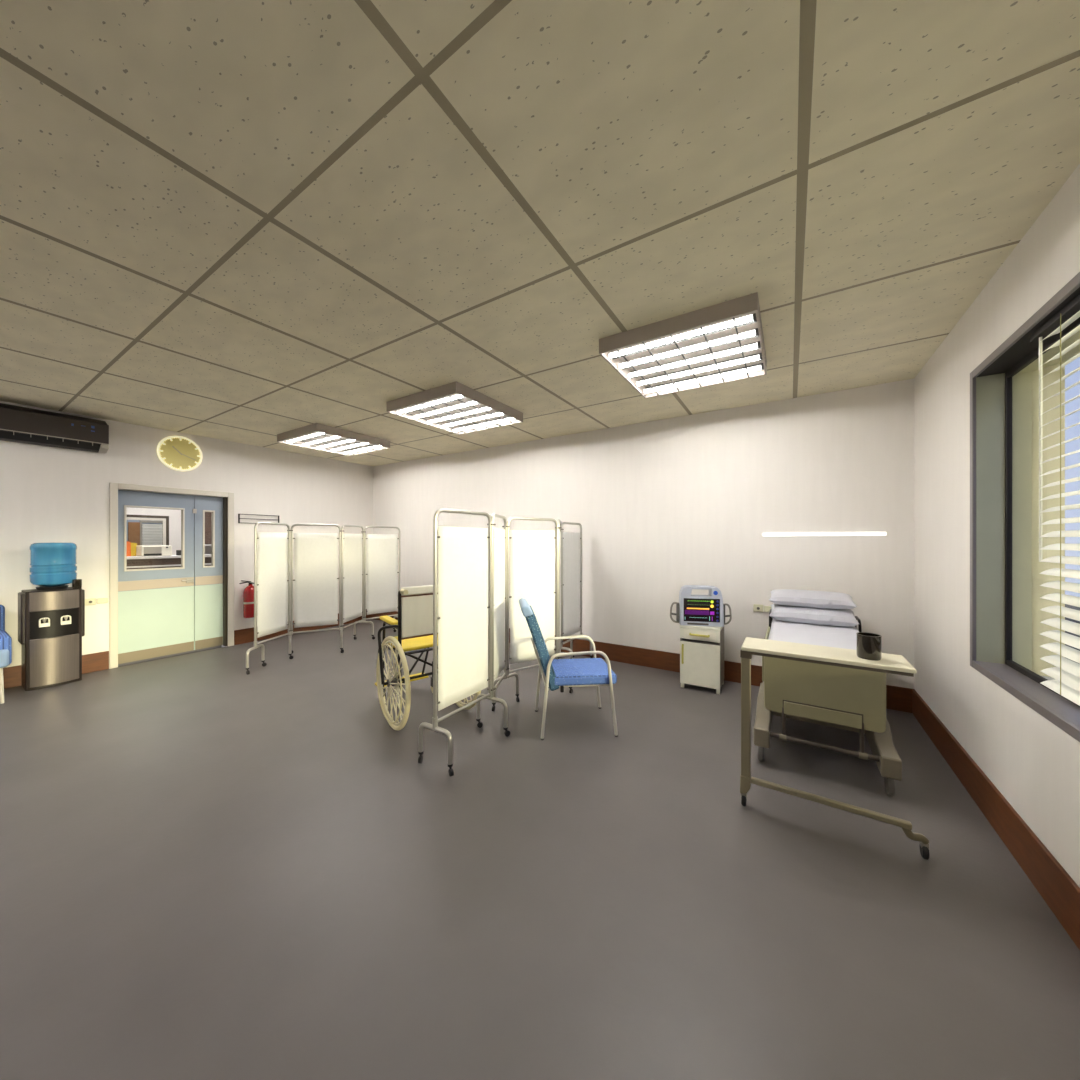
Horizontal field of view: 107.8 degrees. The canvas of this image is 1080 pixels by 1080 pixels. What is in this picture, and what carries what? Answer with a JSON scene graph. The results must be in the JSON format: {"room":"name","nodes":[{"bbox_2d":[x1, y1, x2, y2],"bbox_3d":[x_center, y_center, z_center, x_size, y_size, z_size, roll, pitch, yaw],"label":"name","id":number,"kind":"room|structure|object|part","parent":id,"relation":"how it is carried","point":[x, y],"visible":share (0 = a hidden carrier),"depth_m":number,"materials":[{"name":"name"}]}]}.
{"room":"hospital room","nodes":[
{"label":"hospital room","id":0,"kind":"room"},
{"bbox_2d":[127,520,161,540],"bbox_3d":[-8.062,0.150,7.730,0.100,2.700,6.000,0,0,32],"label":"wall","id":1,"kind":"structure","parent":0,"point":[127,520],"depth_m":7.76,"materials":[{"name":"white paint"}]},
{"bbox_2d":[128,522,139,545],"bbox_3d":[-7.980,0.000,7.737,0.030,0.700,0.160,0,0,32],"label":"notice board","id":2,"kind":"object","parent":1,"relation":"attached to","point":[133,527],"visible":0.64,"depth_m":7.73,"materials":[{"name":"brown"}]},
{"bbox_2d":[140,520,161,545],"bbox_3d":[-7.820,-0.085,7.964,0.056,0.610,0.385,0,0,32],"label":"blind","id":3,"kind":"object","parent":1,"relation":"attached to","point":[150,534],"visible":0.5,"depth_m":7.92,"materials":[{"name":"white plastic"}]},
{"bbox_2d":[127,507,210,554],"bbox_3d":[-6.348,0.150,6.641,3.960,2.700,6.240,0,0,32],"label":"wall","id":4,"kind":"structure","parent":0,"point":[174,515],"depth_m":7.21,"materials":[{"name":"paint"}]},
{"bbox_2d":[127,517,165,544],"bbox_3d":[-7.061,0.555,6.667,0.030,1.890,1.080,0,0,32],"label":"window frame","id":5,"kind":"structure","parent":4,"relation":"attached to","point":[163,520],"depth_m":7.08,"materials":[{"name":"beige paint"}]},
{"bbox_2d":[127,514,168,544],"bbox_3d":[-7.110,0.532,6.725,0.145,1.935,1.125,0,0,32],"label":"trim opening","id":6,"kind":"structure","parent":4,"relation":"attached to","point":[139,516],"depth_m":7.11,"materials":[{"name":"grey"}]},
{"bbox_2d":[205,512,210,545],"bbox_3d":[-5.976,-0.422,7.945,0.450,1.055,1.600,0,0,32],"label":"upper cabinet","id":7,"kind":"object","parent":4,"relation":"attached to","point":[207,514],"visible":0.02,"depth_m":7.28,"materials":[{"name":"brown wood"}]},
{"bbox_2d":[118,645,221,666],"bbox_3d":[-6.348,1.550,6.641,3.960,0.100,6.000,0,0,32],"label":"floor","id":8,"kind":"structure","parent":0,"point":[220,646],"depth_m":5.20,"materials":[{"name":"plastic"}]},
{"bbox_2d":[127,554,210,568],"bbox_3d":[-5.981,0.838,6.763,0.510,1.165,3.840,0,0,32],"label":"countertop","id":9,"kind":"structure","parent":8,"relation":"on","point":[133,562],"depth_m":6.21,"materials":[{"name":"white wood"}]},
{"bbox_2d":[127,541,130,555],"bbox_3d":[-6.443,0.134,6.138,0.020,0.240,0.090,0,0,32],"label":"folder","id":10,"kind":"object","parent":9,"relation":"on","point":[128,543],"visible":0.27,"depth_m":6.15,"materials":[{"name":"orange"}]},
{"bbox_2d":[131,543,136,555],"bbox_3d":[-6.451,0.147,6.238,0.020,0.215,0.090,0,0,32],"label":"folder","id":11,"kind":"object","parent":9,"relation":"on","point":[133,545],"visible":0.8,"depth_m":6.24,"materials":[{"name":"yellow"}]},
{"bbox_2d":[136,545,171,555],"bbox_3d":[-6.228,0.172,6.351,0.355,0.165,0.360,0,0,32],"label":"printer","id":12,"kind":"object","parent":9,"relation":"on","point":[146,550],"visible":1,"depth_m":6.25,"materials":[{"name":"white plastic"}]},
{"bbox_3d":[-6.115,0.158,6.217,0.008,0.108,0.205,0,0,32],"label":"panel","id":13,"kind":"part","parent":12,"relation":"part of","materials":[{"name":"white plastic"}]},
{"bbox_2d":[0,401,372,667],"bbox_3d":[-5.375,0.060,4.257,0.240,3.080,7.820,0,0,32],"label":"wall","id":14,"kind":"structure","parent":0,"point":[48,494],"depth_m":4.71,"materials":[{"name":"paint"}]},
{"bbox_2d":[0,403,108,453],"bbox_3d":[-5.235,-1.181,4.063,0.205,0.369,1.043,0,0,32],"label":"air conditioner","id":15,"kind":"object","parent":14,"relation":"attached to","point":[18,424],"visible":1,"depth_m":4.13,"materials":[{"name":"brown plastic"}]},
{"bbox_2d":[85,598,107,605],"bbox_3d":[-5.066,0.700,4.495,0.026,0.076,0.184,0,0,32],"label":"wall socket","id":16,"kind":"object","parent":14,"relation":"attached to","point":[91,601],"visible":0.94,"depth_m":4.48,"materials":[{"name":"beige plastic"}]},
{"bbox_2d":[97,598,107,603],"bbox_3d":[-5.046,0.700,4.538,0.014,0.060,0.090,0,0,32],"label":"switch plate","id":17,"kind":"object","parent":16,"relation":"attached to","point":[100,600],"depth_m":4.53,"materials":[{"name":"beige plastic"}]},
{"bbox_2d":[109,482,233,668],"bbox_3d":[-4.784,0.415,5.158,0.252,2.170,1.215,0,0,32],"label":"door","id":18,"kind":"structure","parent":14,"relation":"in","point":[154,612],"depth_m":5.15,"materials":[{"name":"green paint"}]},
{"bbox_3d":[-4.895,-0.020,5.006,0.059,0.802,0.562,0,0,32],"label":"vision panel frame","id":19,"kind":"part","parent":18,"relation":"part of","materials":[{"name":"beige paint"}]},
{"bbox_3d":[-4.866,0.557,5.006,0.006,0.115,0.725,0,0,32],"label":"rail","id":20,"kind":"part","parent":18,"relation":"part of","materials":[{"name":"beige wood"}]},
{"bbox_3d":[-4.888,1.054,5.020,0.045,0.868,0.733,0,0,32],"label":"panel","id":21,"kind":"part","parent":18,"relation":"part of","materials":[{"name":"green laminate"}]},
{"bbox_3d":[-4.866,1.427,5.007,0.005,0.123,0.725,0,0,32],"label":"kick plate","id":22,"kind":"part","parent":18,"relation":"part of","materials":[{"name":"brown"}]},
{"bbox_3d":[-4.603,1.054,5.467,0.045,0.868,0.315,0,0,32],"label":"panel","id":23,"kind":"part","parent":18,"relation":"part of","materials":[{"name":"green paint"}]},
{"bbox_3d":[-4.605,-0.015,5.462,0.059,0.792,0.132,0,0,32],"label":"vision panel frame","id":24,"kind":"part","parent":18,"relation":"part of","materials":[{"name":"beige paint"}]},
{"bbox_3d":[-4.582,0.557,5.454,0.006,0.115,0.307,0,0,32],"label":"rail","id":25,"kind":"part","parent":18,"relation":"part of","materials":[{"name":"beige wood"}]},
{"bbox_3d":[-4.582,1.427,5.454,0.005,0.123,0.307,0,0,32],"label":"kick plate","id":26,"kind":"part","parent":18,"relation":"part of","materials":[{"name":"brown"}]},
{"bbox_2d":[157,436,201,470],"bbox_3d":[-4.672,-1.122,5.113,0.029,0.452,0.452,0,0,32],"label":"wall clock","id":27,"kind":"object","parent":14,"relation":"attached to","point":[178,453],"visible":1,"depth_m":5.10,"materials":[{"name":"beige plastic"}]},
{"bbox_2d":[3,609,372,688],"bbox_3d":[-5.271,1.395,4.180,0.018,0.210,7.802,0,0,32],"label":"baseboard","id":28,"kind":"structure","parent":14,"relation":"attached to","point":[99,661],"depth_m":4.54,"materials":[{"name":"brown wood"}]},
{"bbox_2d":[240,580,253,617],"bbox_3d":[-4.193,0.845,5.690,0.181,0.541,0.188,0,0,-9],"label":"fire extinguisher","id":29,"kind":"object","parent":14,"relation":"attached to","point":[248,594],"visible":0.68,"depth_m":5.63,"materials":[{"name":"red metal"}]},
{"bbox_2d":[238,514,278,523],"bbox_3d":[-4.190,-0.310,5.880,0.020,0.136,0.532,0,0,32],"label":"wall rack","id":30,"kind":"object","parent":14,"relation":"attached to","point":[239,518],"visible":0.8,"depth_m":5.80,"materials":[{"name":"black metal"}]},
{"bbox_2d":[0,0,1079,465],"bbox_3d":[-2.063,-1.440,2.152,7.609,0.080,7.820,0,0,32],"label":"ceiling","id":31,"kind":"structure","parent":0,"point":[251,222],"depth_m":1.56,"materials":[{"name":"tile"}]},
{"bbox_2d":[277,423,389,455],"bbox_3d":[-2.804,-1.350,5.395,0.970,0.100,1.030,0,0,32],"label":"ceiling lamp","id":32,"kind":"object","parent":31,"relation":"attached to","point":[317,436],"visible":1,"depth_m":5.28,"materials":[{"name":"beige metal"}]},
{"bbox_2d":[387,381,522,434],"bbox_3d":[-0.871,-1.350,4.167,0.970,0.100,1.030,0,0,32],"label":"ceiling lamp","id":33,"kind":"object","parent":31,"relation":"attached to","point":[454,407],"visible":1,"depth_m":4.06,"materials":[{"name":"beige metal"}]},
{"bbox_2d":[599,292,766,397],"bbox_3d":[1.096,-1.350,2.917,0.970,0.100,1.030,0,0,32],"label":"ceiling lamp","id":34,"kind":"object","parent":31,"relation":"attached to","point":[723,342],"visible":1,"depth_m":2.78,"materials":[{"name":"beige metal"}]},
{"bbox_2d":[0,619,1079,1079],"bbox_3d":[-2.063,1.550,2.152,7.609,0.100,7.820,0,0,32],"label":"floor","id":35,"kind":"structure","parent":0,"point":[210,869],"depth_m":1.67,"materials":[{"name":"plastic"}]},
{"bbox_2d":[0,605,11,703],"bbox_3d":[-5.308,1.070,3.515,0.610,0.861,0.670,0,0,32],"label":"armchair","id":36,"kind":"object","parent":35,"relation":"on","point":[5,639],"visible":1,"depth_m":3.62,"materials":[{"name":"blue plastic"}]},
{"bbox_3d":[-4.950,1.330,3.612,0.046,0.341,0.032,0,0,-4],"label":"leg","id":37,"kind":"part","parent":36,"relation":"part of","materials":[{"name":"beige paint"}]},
{"bbox_3d":[-5.519,0.870,3.649,0.110,0.460,0.660,0,0,32],"label":"backrest","id":38,"kind":"part","parent":36,"relation":"part of","materials":[{"name":"blue fabric"}]},
{"bbox_3d":[-5.295,1.085,3.507,0.580,0.170,0.640,0,0,32],"label":"seat","id":39,"kind":"part","parent":36,"relation":"part of","materials":[{"name":"blue plastic"}]},
{"bbox_2d":[18,585,84,690],"bbox_3d":[-5.096,0.993,4.118,0.360,1.015,0.420,0,0,32],"label":"water dispenser","id":40,"kind":"object","parent":35,"relation":"on","point":[51,620],"visible":0.98,"depth_m":4.01,"materials":[{"name":"silver plastic"}]},
{"bbox_2d":[29,543,76,586],"bbox_3d":[-5.108,0.256,4.137,0.316,0.458,0.316,0,0,32],"label":"water bottle","id":41,"kind":"object","parent":40,"relation":"on","point":[52,564],"visible":1,"depth_m":4.04,"materials":[{"name":"blue plastic"}]},
{"bbox_3d":[-4.994,0.620,4.053,0.102,0.190,0.326,0,0,32],"label":"panel","id":42,"kind":"part","parent":40,"relation":"part of","materials":[{"name":"metal"}]},
{"bbox_3d":[-4.994,1.232,4.053,0.102,0.475,0.326,0,0,32],"label":"panel","id":43,"kind":"part","parent":40,"relation":"part of","materials":[{"name":"metal"}]},
{"bbox_2d":[72,579,81,588],"bbox_3d":[-4.919,0.467,4.183,0.068,0.095,0.068,0,0,32],"label":"mug","id":44,"kind":"object","parent":40,"relation":"on","point":[76,583],"visible":1,"depth_m":4.16,"materials":[{"name":"black ceramic"}]},
{"bbox_2d":[246,522,399,674],"bbox_3d":[-2.821,0.643,5.411,0.575,1.714,2.224,0,0,32],"label":"folding screen","id":45,"kind":"object","parent":35,"relation":"on","point":[316,578],"visible":0.96,"depth_m":5.21,"materials":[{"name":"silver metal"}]},
{"bbox_3d":[-3.248,0.503,4.791,0.027,1.433,0.541,0,0,7],"label":"panel frame","id":46,"kind":"part","parent":45,"relation":"part of","materials":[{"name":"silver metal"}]},
{"bbox_3d":[-2.952,0.503,5.199,0.582,1.433,0.027,0,0,-27],"label":"panel frame","id":47,"kind":"part","parent":45,"relation":"part of","materials":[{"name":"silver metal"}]},
{"bbox_3d":[-2.674,0.503,5.636,0.027,1.433,0.595,0,0,3],"label":"panel frame","id":48,"kind":"part","parent":45,"relation":"part of","materials":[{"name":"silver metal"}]},
{"bbox_3d":[-2.453,0.503,6.139,0.569,1.433,0.027,0,0,-44],"label":"panel frame","id":49,"kind":"part","parent":45,"relation":"part of","materials":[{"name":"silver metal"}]},
{"bbox_2d":[375,585,480,729],"bbox_3d":[-1.053,0.943,3.475,0.774,1.116,1.072,0,0,-39],"label":"wheelchair","id":50,"kind":"object","parent":35,"relation":"on","point":[414,624],"visible":0.56,"depth_m":3.24,"materials":[{"name":"beige metal"}]},
{"bbox_3d":[-1.285,0.690,3.374,0.070,0.030,0.360,0,0,-39],"label":"armrest","id":51,"kind":"part","parent":50,"relation":"part of","materials":[{"name":"yellow plastic"}]},
{"bbox_3d":[-1.283,1.040,3.371,0.023,0.663,0.472,0,0,-39],"label":"arm frame","id":52,"kind":"part","parent":50,"relation":"part of","materials":[{"name":"black metal"}]},
{"bbox_3d":[-1.100,0.798,3.141,0.027,0.804,0.144,0,0,-39],"label":"post","id":53,"kind":"part","parent":50,"relation":"part of","materials":[{"name":"black metal"}]},
{"bbox_3d":[-1.092,0.902,3.525,0.470,0.029,0.465,0,0,-39],"label":"seat","id":54,"kind":"part","parent":50,"relation":"part of","materials":[{"name":"yellow plastic"}]},
{"bbox_3d":[-1.088,1.064,3.519,0.600,0.291,0.484,0,0,-39],"label":"cross frame","id":55,"kind":"part","parent":50,"relation":"part of","materials":[{"name":"black metal"}]},
{"bbox_3d":[-0.944,0.625,3.339,0.464,0.340,0.028,0,0,-39],"label":"backrest","id":56,"kind":"part","parent":50,"relation":"part of","materials":[{"name":"beige fabric"}]},
{"bbox_2d":[418,508,592,776],"bbox_3d":[-0.017,0.643,3.743,0.517,1.714,2.746,0,0,26],"label":"folding screen","id":57,"kind":"object","parent":35,"relation":"on","point":[473,617],"visible":0.88,"depth_m":3.06,"materials":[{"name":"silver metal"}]},
{"bbox_3d":[-0.538,0.504,2.826,0.027,1.433,0.588,0,0,32],"label":"panel frame","id":58,"kind":"part","parent":57,"relation":"part of","materials":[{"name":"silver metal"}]},
{"bbox_3d":[-0.343,0.503,3.319,0.026,1.433,0.479,0,0,8],"label":"panel frame","id":59,"kind":"part","parent":57,"relation":"part of","materials":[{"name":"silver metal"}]},
{"bbox_3d":[-0.063,0.503,3.737,0.595,1.433,0.026,0,0,-36],"label":"panel frame","id":60,"kind":"part","parent":57,"relation":"part of","materials":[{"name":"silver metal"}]},
{"bbox_3d":[0.211,0.503,4.215,0.027,1.433,0.597,0,0,5],"label":"panel frame","id":61,"kind":"part","parent":57,"relation":"part of","materials":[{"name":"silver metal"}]},
{"bbox_3d":[0.384,0.504,4.743,0.027,1.433,0.528,0,0,32],"label":"panel frame","id":62,"kind":"part","parent":57,"relation":"part of","materials":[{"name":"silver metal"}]},
{"bbox_2d":[519,598,617,739],"bbox_3d":[0.206,1.002,3.224,0.741,1.000,0.532,0,0,-6],"label":"chair","id":63,"kind":"object","parent":35,"relation":"on","point":[580,672],"visible":1,"depth_m":3.01,"materials":[{"name":"blue fabric"}]},
{"bbox_3d":[0.215,0.987,3.406,0.591,0.300,0.018,0,0,-6],"label":"seat rail","id":64,"kind":"part","parent":63,"relation":"part of","materials":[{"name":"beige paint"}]},
{"bbox_3d":[0.000,0.858,3.204,0.259,0.588,0.450,0,0,-6],"label":"backrest","id":65,"kind":"part","parent":63,"relation":"part of","materials":[{"name":"blue fabric"}]},
{"bbox_3d":[0.252,1.173,3.478,0.594,0.657,0.031,0,0,-6],"label":"frame","id":66,"kind":"part","parent":63,"relation":"part of","materials":[{"name":"beige paint"}]},
{"bbox_3d":[0.250,0.987,3.048,0.591,0.300,0.018,0,0,-6],"label":"seat rail","id":67,"kind":"part","parent":63,"relation":"part of","materials":[{"name":"beige paint"}]},
{"bbox_3d":[0.300,1.173,2.983,0.594,0.657,0.031,0,0,-6],"label":"frame","id":68,"kind":"part","parent":63,"relation":"part of","materials":[{"name":"beige paint"}]},
{"bbox_3d":[0.326,1.077,3.236,0.500,0.077,0.456,0,0,-6],"label":"seat","id":69,"kind":"part","parent":63,"relation":"part of","materials":[{"name":"blue fabric"}]},
{"bbox_2d":[680,625,723,693],"bbox_3d":[1.665,1.180,4.040,0.380,0.640,0.391,0,0,31],"label":"base cabinet","id":70,"kind":"object","parent":35,"relation":"on","point":[701,647],"visible":0.92,"depth_m":3.90,"materials":[{"name":"beige wood"}]},
{"bbox_3d":[1.437,1.150,3.966,0.020,0.200,0.030,0,0,31],"label":"handle","id":71,"kind":"part","parent":70,"relation":"part of","materials":[{"name":"gold metal"}]},
{"bbox_3d":[1.574,0.940,3.888,0.192,0.026,0.031,0,0,31],"label":"handle","id":72,"kind":"part","parent":70,"relation":"part of","materials":[{"name":"gold metal"}]},
{"bbox_3d":[1.610,0.942,3.949,0.372,0.107,0.116,0,0,31],"label":"drawer","id":73,"kind":"part","parent":70,"relation":"part of","materials":[{"name":"white wood"}]},
{"bbox_3d":[1.580,1.236,3.898,0.370,0.421,0.003,0,0,31],"label":"door frame moulding","id":74,"kind":"part","parent":70,"relation":"part of","materials":[{"name":"white wood"}]},
{"bbox_3d":[1.585,1.236,3.906,0.372,0.423,0.016,0,0,31],"label":"door","id":75,"kind":"part","parent":70,"relation":"part of","materials":[{"name":"white wood"}]},
{"bbox_2d":[670,585,731,626],"bbox_3d":[1.634,0.662,4.011,0.596,0.394,0.204,0,0,11],"label":"patient monitor","id":76,"kind":"object","parent":70,"relation":"on","point":[691,610],"visible":1,"depth_m":3.93,"materials":[{"name":"grey plastic"}]},
{"bbox_3d":[1.399,0.748,4.060,0.115,0.218,0.018,0,0,11],"label":"grab handle","id":77,"kind":"part","parent":76,"relation":"part of","materials":[{"name":"grey plastic"}]},
{"bbox_3d":[1.421,0.745,4.056,0.026,0.190,0.060,0,0,11],"label":"handle mount","id":78,"kind":"part","parent":76,"relation":"part of","materials":[{"name":"grey plastic"}]},
{"bbox_3d":[1.870,0.748,3.965,0.115,0.218,0.018,0,0,11],"label":"grab handle","id":79,"kind":"part","parent":76,"relation":"part of","materials":[{"name":"grey plastic"}]},
{"bbox_2d":[754,609,901,795],"bbox_3d":[2.165,1.035,3.100,0.742,0.930,1.595,0,0,32],"label":"hospital bed","id":80,"kind":"object","parent":35,"relation":"on","point":[850,699],"visible":0.76,"depth_m":2.51,"materials":[{"name":"brown plastic"}]},
{"bbox_3d":[1.930,0.890,3.335,0.016,0.220,1.300,0,0,32],"label":"panel","id":81,"kind":"part","parent":80,"relation":"part of","materials":[{"name":"beige plastic"}]},
{"bbox_3d":[2.156,0.729,3.678,0.020,0.148,0.339,0,0,32],"label":"rail","id":82,"kind":"part","parent":80,"relation":"part of","materials":[{"name":"black metal"}]},
{"bbox_3d":[2.183,0.806,3.127,0.610,0.183,1.450,0,0,32],"label":"mattress","id":83,"kind":"part","parent":80,"relation":"part of","materials":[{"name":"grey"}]},
{"bbox_2d":[769,603,858,625],"bbox_3d":[2.367,0.644,3.436,0.621,0.138,0.370,0,0,32],"label":"pillow","id":84,"kind":"object","parent":80,"relation":"on","point":[810,615],"visible":0.78,"depth_m":3.31,"materials":[{"name":"grey fabric"}]},
{"bbox_2d":[769,589,856,608],"bbox_3d":[2.398,0.520,3.494,0.621,0.125,0.350,0,0,32],"label":"pillow","id":85,"kind":"object","parent":84,"relation":"on","point":[804,598],"visible":1,"depth_m":3.39,"materials":[{"name":"grey fabric"}]},
{"bbox_3d":[1.768,1.097,2.474,0.400,0.081,0.008,0,0,32],"label":"recess panel","id":86,"kind":"part","parent":80,"relation":"part of","materials":[{"name":"beige plastic"}]},
{"bbox_3d":[1.779,0.913,2.492,0.624,0.457,0.035,0,0,32],"label":"footboard","id":87,"kind":"part","parent":80,"relation":"part of","materials":[{"name":"beige plastic"}]},
{"bbox_3d":[2.692,0.729,3.336,0.020,0.148,0.339,0,0,32],"label":"rail","id":88,"kind":"part","parent":80,"relation":"part of","materials":[{"name":"black metal"}]},
{"bbox_2d":[740,637,928,859],"bbox_3d":[1.518,1.047,2.098,0.787,0.904,0.270,0,0,32],"label":"table","id":89,"kind":"object","parent":35,"relation":"on","point":[833,656],"visible":1,"depth_m":2.09,"materials":[{"name":"laminate"}]},
{"bbox_3d":[1.161,1.006,2.218,0.046,0.748,0.050,0,0,32],"label":"post","id":90,"kind":"part","parent":89,"relation":"part of","materials":[{"name":"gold metal"}]},
{"bbox_3d":[1.496,0.624,2.112,0.704,0.017,0.254,0,0,32],"label":"frame","id":91,"kind":"part","parent":89,"relation":"part of","materials":[{"name":"brown"}]},
{"bbox_2d":[856,632,881,660],"bbox_3d":[1.659,0.535,1.985,0.098,0.118,0.098,0,0,32],"label":"mug","id":92,"kind":"object","parent":89,"relation":"on","point":[868,645],"visible":1,"depth_m":1.95,"materials":[{"name":"black"}]},
{"bbox_3d":[1.767,1.389,1.855,0.109,0.079,0.039,0,0,7],"label":"foot arm","id":93,"kind":"part","parent":89,"relation":"part of","materials":[{"name":"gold metal"}]},
{"bbox_2d":[373,379,913,688],"bbox_3d":[0.020,0.060,5.532,7.979,3.080,0.120,0,0,32],"label":"wall","id":94,"kind":"structure","parent":0,"point":[663,506],"depth_m":4.28,"materials":[{"name":"paint"}]},
{"bbox_2d":[373,611,914,712],"bbox_3d":[0.029,1.395,5.445,7.609,0.210,0.018,0,0,32],"label":"baseboard","id":95,"kind":"structure","parent":94,"relation":"attached to","point":[897,698],"depth_m":4.56,"materials":[{"name":"brown wood"}]},
{"bbox_2d":[753,604,770,611],"bbox_3d":[2.266,0.697,4.018,0.151,0.075,0.027,0,0,32],"label":"wall socket","id":96,"kind":"object","parent":94,"relation":"attached to","point":[756,607],"visible":0.88,"depth_m":4.01,"materials":[{"name":"beige plastic"}]},
{"bbox_2d":[764,606,770,611],"bbox_3d":[2.330,0.700,3.985,0.110,0.060,0.014,0,0,32],"label":"switch plate","id":97,"kind":"object","parent":96,"relation":"attached to","point":[766,608],"depth_m":3.99,"materials":[{"name":"beige plastic"}]},
{"bbox_2d":[762,532,886,535],"bbox_3d":[2.677,-0.055,3.759,0.964,0.036,0.024,0,0,32],"label":"strip light","id":98,"kind":"object","parent":94,"relation":"attached to","point":[827,533],"visible":1,"depth_m":3.70,"materials":[{"name":"white"}]},
{"bbox_2d":[914,164,1079,886],"bbox_3d":[1.203,0.060,0.077,0.130,3.080,7.820,0,0,32],"label":"wall","id":99,"kind":"structure","parent":0,"point":[1032,762],"depth_m":2.30,"materials":[{"name":"paint"}]},
{"bbox_2d":[912,689,1079,949],"bbox_3d":[1.136,1.395,0.109,0.018,0.210,7.802,0,0,32],"label":"baseboard","id":100,"kind":"structure","parent":99,"relation":"attached to","point":[1060,892],"depth_m":1.87,"materials":[{"name":"brown wood"}]},
{"bbox_2d":[970,272,1079,741],"bbox_3d":[1.581,-0.122,0.660,0.152,1.745,3.910,0,0,32],"label":"window","id":101,"kind":"structure","parent":99,"relation":"in","point":[991,380],"depth_m":2.25,"materials":[{"name":"grey metal"}]},
{"bbox_3d":[1.581,0.729,0.660,0.118,0.042,3.910,0,0,32],"label":"sill","id":102,"kind":"part","parent":101,"relation":"part of","materials":[{"name":"grey paint"}]},
{"bbox_3d":[1.636,-0.122,0.625,0.023,1.661,3.826,0,0,32],"label":"glazing frame","id":103,"kind":"part","parent":101,"relation":"part of","materials":[{"name":"black metal"}]},
{"bbox_2d":[1030,294,1079,705],"bbox_3d":[1.457,-0.155,0.482,0.064,1.593,3.184,0,0,32],"label":"blind","id":104,"kind":"object","parent":101,"relation":"attached to","point":[1066,672],"visible":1,"depth_m":1.64,"materials":[{"name":"white plastic"}]},
{"bbox_3d":[1.457,-0.939,0.484,0.050,0.027,3.180,0,0,32],"label":"head rail","id":105,"kind":"part","parent":104,"relation":"part of","materials":[{"name":"black metal"}]},
{"bbox_3d":[2.171,-0.147,1.606,0.064,1.571,0.005,0,0,32],"label":"ladder cord","id":106,"kind":"part","parent":104,"relation":"part of","materials":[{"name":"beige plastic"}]},
{"bbox_2d":[1012,330,1079,676],"bbox_3d":[1.698,0.177,0.550,0.163,4.145,5.050,0,0,32],"label":"wall","id":107,"kind":"structure","parent":0,"point":[1027,591],"depth_m":2.18,"materials":[{"name":"beige paint"}]},
{"bbox_2d":[1042,676,1055,679],"bbox_3d":[1.521,0.832,0.224,0.213,0.237,4.310,0,0,32],"label":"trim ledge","id":108,"kind":"object","parent":107,"relation":"attached to","point":[1046,677],"depth_m":2.03,"materials":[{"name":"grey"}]},
{"label":"outside","id":109,"kind":"structure","parent":0,"visible":0},
{"bbox_2d":[1065,604,1079,663],"bbox_3d":[43.976,5.600,-16.098,88.500,0.200,100.000,0,0,32],"label":"ground","id":110,"kind":"structure","parent":109,"point":[1066,605],"depth_m":26.89,"materials":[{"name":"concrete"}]}
]}

